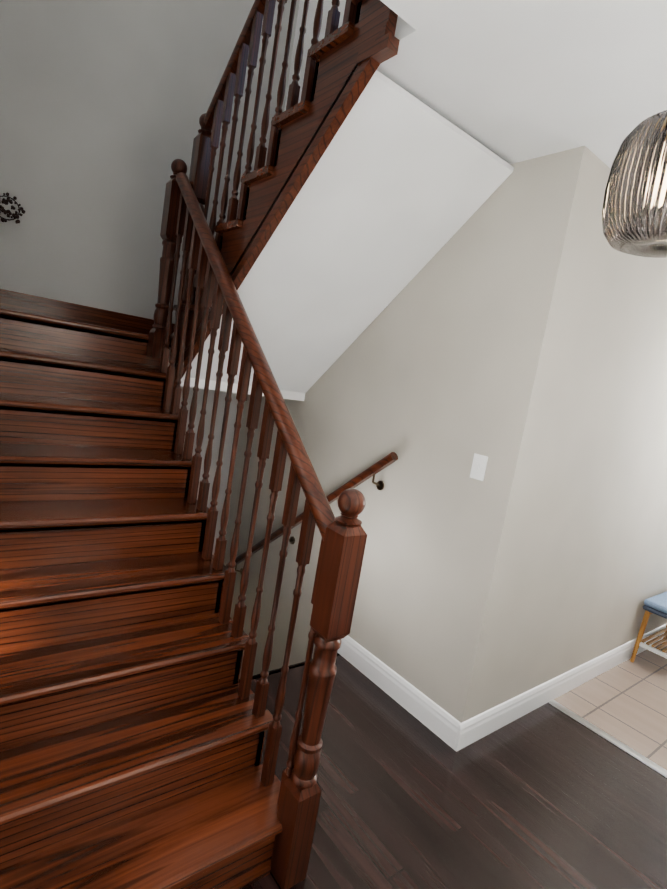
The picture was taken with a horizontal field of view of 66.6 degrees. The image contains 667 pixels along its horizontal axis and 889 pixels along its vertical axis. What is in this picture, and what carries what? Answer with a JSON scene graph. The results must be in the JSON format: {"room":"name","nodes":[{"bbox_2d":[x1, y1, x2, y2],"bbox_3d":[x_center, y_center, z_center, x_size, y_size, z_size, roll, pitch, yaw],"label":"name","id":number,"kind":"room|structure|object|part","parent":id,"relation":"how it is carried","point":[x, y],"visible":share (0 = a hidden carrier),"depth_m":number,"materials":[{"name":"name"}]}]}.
{"room":"home stair hall","nodes":[
{"label":"home stair hall","id":0,"kind":"room"},
{"bbox_2d":[0,0,299,554],"bbox_3d":[-1.524,-1.075,3.479,2.185,7.200,0.120,3,9,-39],"label":"wall","id":1,"kind":"structure","parent":0,"point":[104,105],"depth_m":3.26,"materials":[{"name":"grey paint"}]},
{"bbox_2d":[0,192,24,223],"bbox_3d":[-1.896,-1.375,2.955,0.172,0.172,0.068,3,9,-39],"label":"wreath","id":2,"kind":"object","parent":1,"relation":"attached to","point":[4,211],"visible":0.96,"depth_m":2.95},
{"bbox_2d":[224,0,597,722],"bbox_3d":[0.145,-0.766,3.232,0.120,7.200,2.660,3,9,-39],"label":"wall","id":3,"kind":"structure","parent":0,"point":[436,376],"depth_m":2.57,"materials":[{"name":"beige paint"}]},
{"bbox_2d":[0,0,513,888],"bbox_3d":[-0.752,-0.111,2.476,2.157,5.660,2.741,3,9,-39],"label":"staircase","id":4,"kind":"structure","parent":3,"relation":"attached to","point":[136,720],"depth_m":2.00,"materials":[{"name":"brown wood"}]},
{"bbox_3d":[-0.490,-0.054,2.215,0.090,2.660,1.900,3,9,-39],"label":"stair balustrade","id":5,"kind":"part","parent":4,"relation":"part of","materials":[{"name":"brown wood"}]},
{"bbox_3d":[-0.301,-1.597,2.255,0.110,2.550,1.421,3,9,-39],"label":"stair balustrade","id":6,"kind":"part","parent":4,"relation":"part of","materials":[{"name":"brown wood"}]},
{"bbox_3d":[-0.247,0.533,3.444,0.092,1.327,1.620,3,9,-39],"label":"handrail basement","id":7,"kind":"part","parent":4,"relation":"part of","materials":[{"name":"brown wood"}]},
{"bbox_2d":[470,453,487,480],"bbox_3d":[0.683,0.107,2.396,0.015,0.118,0.075,3,9,-39],"label":"switch plate","id":8,"kind":"object","parent":3,"relation":"attached to","point":[478,468],"visible":1,"depth_m":2.37,"materials":[{"name":"white plastic"}]},
{"bbox_2d":[238,653,666,888],"bbox_3d":[-0.180,1.366,2.375,2.995,0.060,4.195,3,9,-39],"label":"floor","id":9,"kind":"structure","parent":0,"point":[547,796],"depth_m":2.13,"materials":[{"name":"brown wood"}]},
{"bbox_2d":[549,700,666,777],"bbox_3d":[1.731,1.647,2.380,0.056,0.010,1.513,3,9,-39],"label":"trim","id":10,"kind":"structure","parent":9,"relation":"on","point":[619,744],"depth_m":2.69,"materials":[{"name":"metal"}]},
{"bbox_2d":[377,0,666,168],"bbox_3d":[2.771,-1.052,1.791,6.410,0.300,3.400,3,9,-39],"label":"ceiling","id":11,"kind":"structure","parent":0,"point":[512,81],"depth_m":1.67,"materials":[{"name":"white paint"}]},
{"bbox_2d":[602,110,666,257],"bbox_3d":[0.678,-0.743,0.915,0.226,0.760,0.226,3,9,-39],"label":"pendant light","id":12,"kind":"object","parent":11,"relation":"hanging from","point":[634,215],"visible":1,"depth_m":0.91,"materials":[{"name":"silver glass"}]},
{"bbox_2d":[477,158,666,714],"bbox_3d":[2.453,0.204,3.669,4.100,2.740,0.120,3,9,-39],"label":"wall","id":13,"kind":"structure","parent":0,"point":[586,577],"depth_m":2.71,"materials":[{"name":"beige paint"}]},
{"bbox_2d":[554,641,666,769],"bbox_3d":[3.097,1.762,3.511,3.555,0.060,1.535,3,9,-39],"label":"floor","id":14,"kind":"structure","parent":0,"point":[625,702],"depth_m":3.05,"materials":[{"name":"beige tile"}]},
{"bbox_2d":[630,591,666,661],"bbox_3d":[2.504,1.366,3.695,0.660,0.478,0.320,3,9,-39],"label":"bench","id":15,"kind":"object","parent":14,"relation":"on","point":[656,604],"visible":1,"depth_m":3.60,"materials":[{"name":"blue fabric"}]},
{"bbox_3d":[2.536,1.173,3.670,0.660,0.080,0.320,3,9,-39],"label":"seat","id":16,"kind":"part","parent":15,"relation":"part of","materials":[{"name":"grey fabric"}]},
{"bbox_3d":[2.630,0.487,1.724,6.250,2.740,0.120,3,9,-39],"label":"wall","id":17,"kind":"structure","parent":0,"visible":0},
{"bbox_2d":[337,635,456,748],"bbox_3d":[0.312,1.298,2.765,0.016,0.135,0.890,3,9,-39],"label":"baseboard","id":18,"kind":"structure","parent":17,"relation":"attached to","point":[452,732],"depth_m":2.69,"materials":[{"name":"white wood"}]},
{"bbox_2d":[453,623,666,751],"bbox_3d":[2.232,1.489,3.739,4.236,0.135,0.021,3,9,-39],"label":"baseboard","id":19,"kind":"structure","parent":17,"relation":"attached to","point":[479,726],"depth_m":2.86,"materials":[{"name":"white wood"}]}
]}

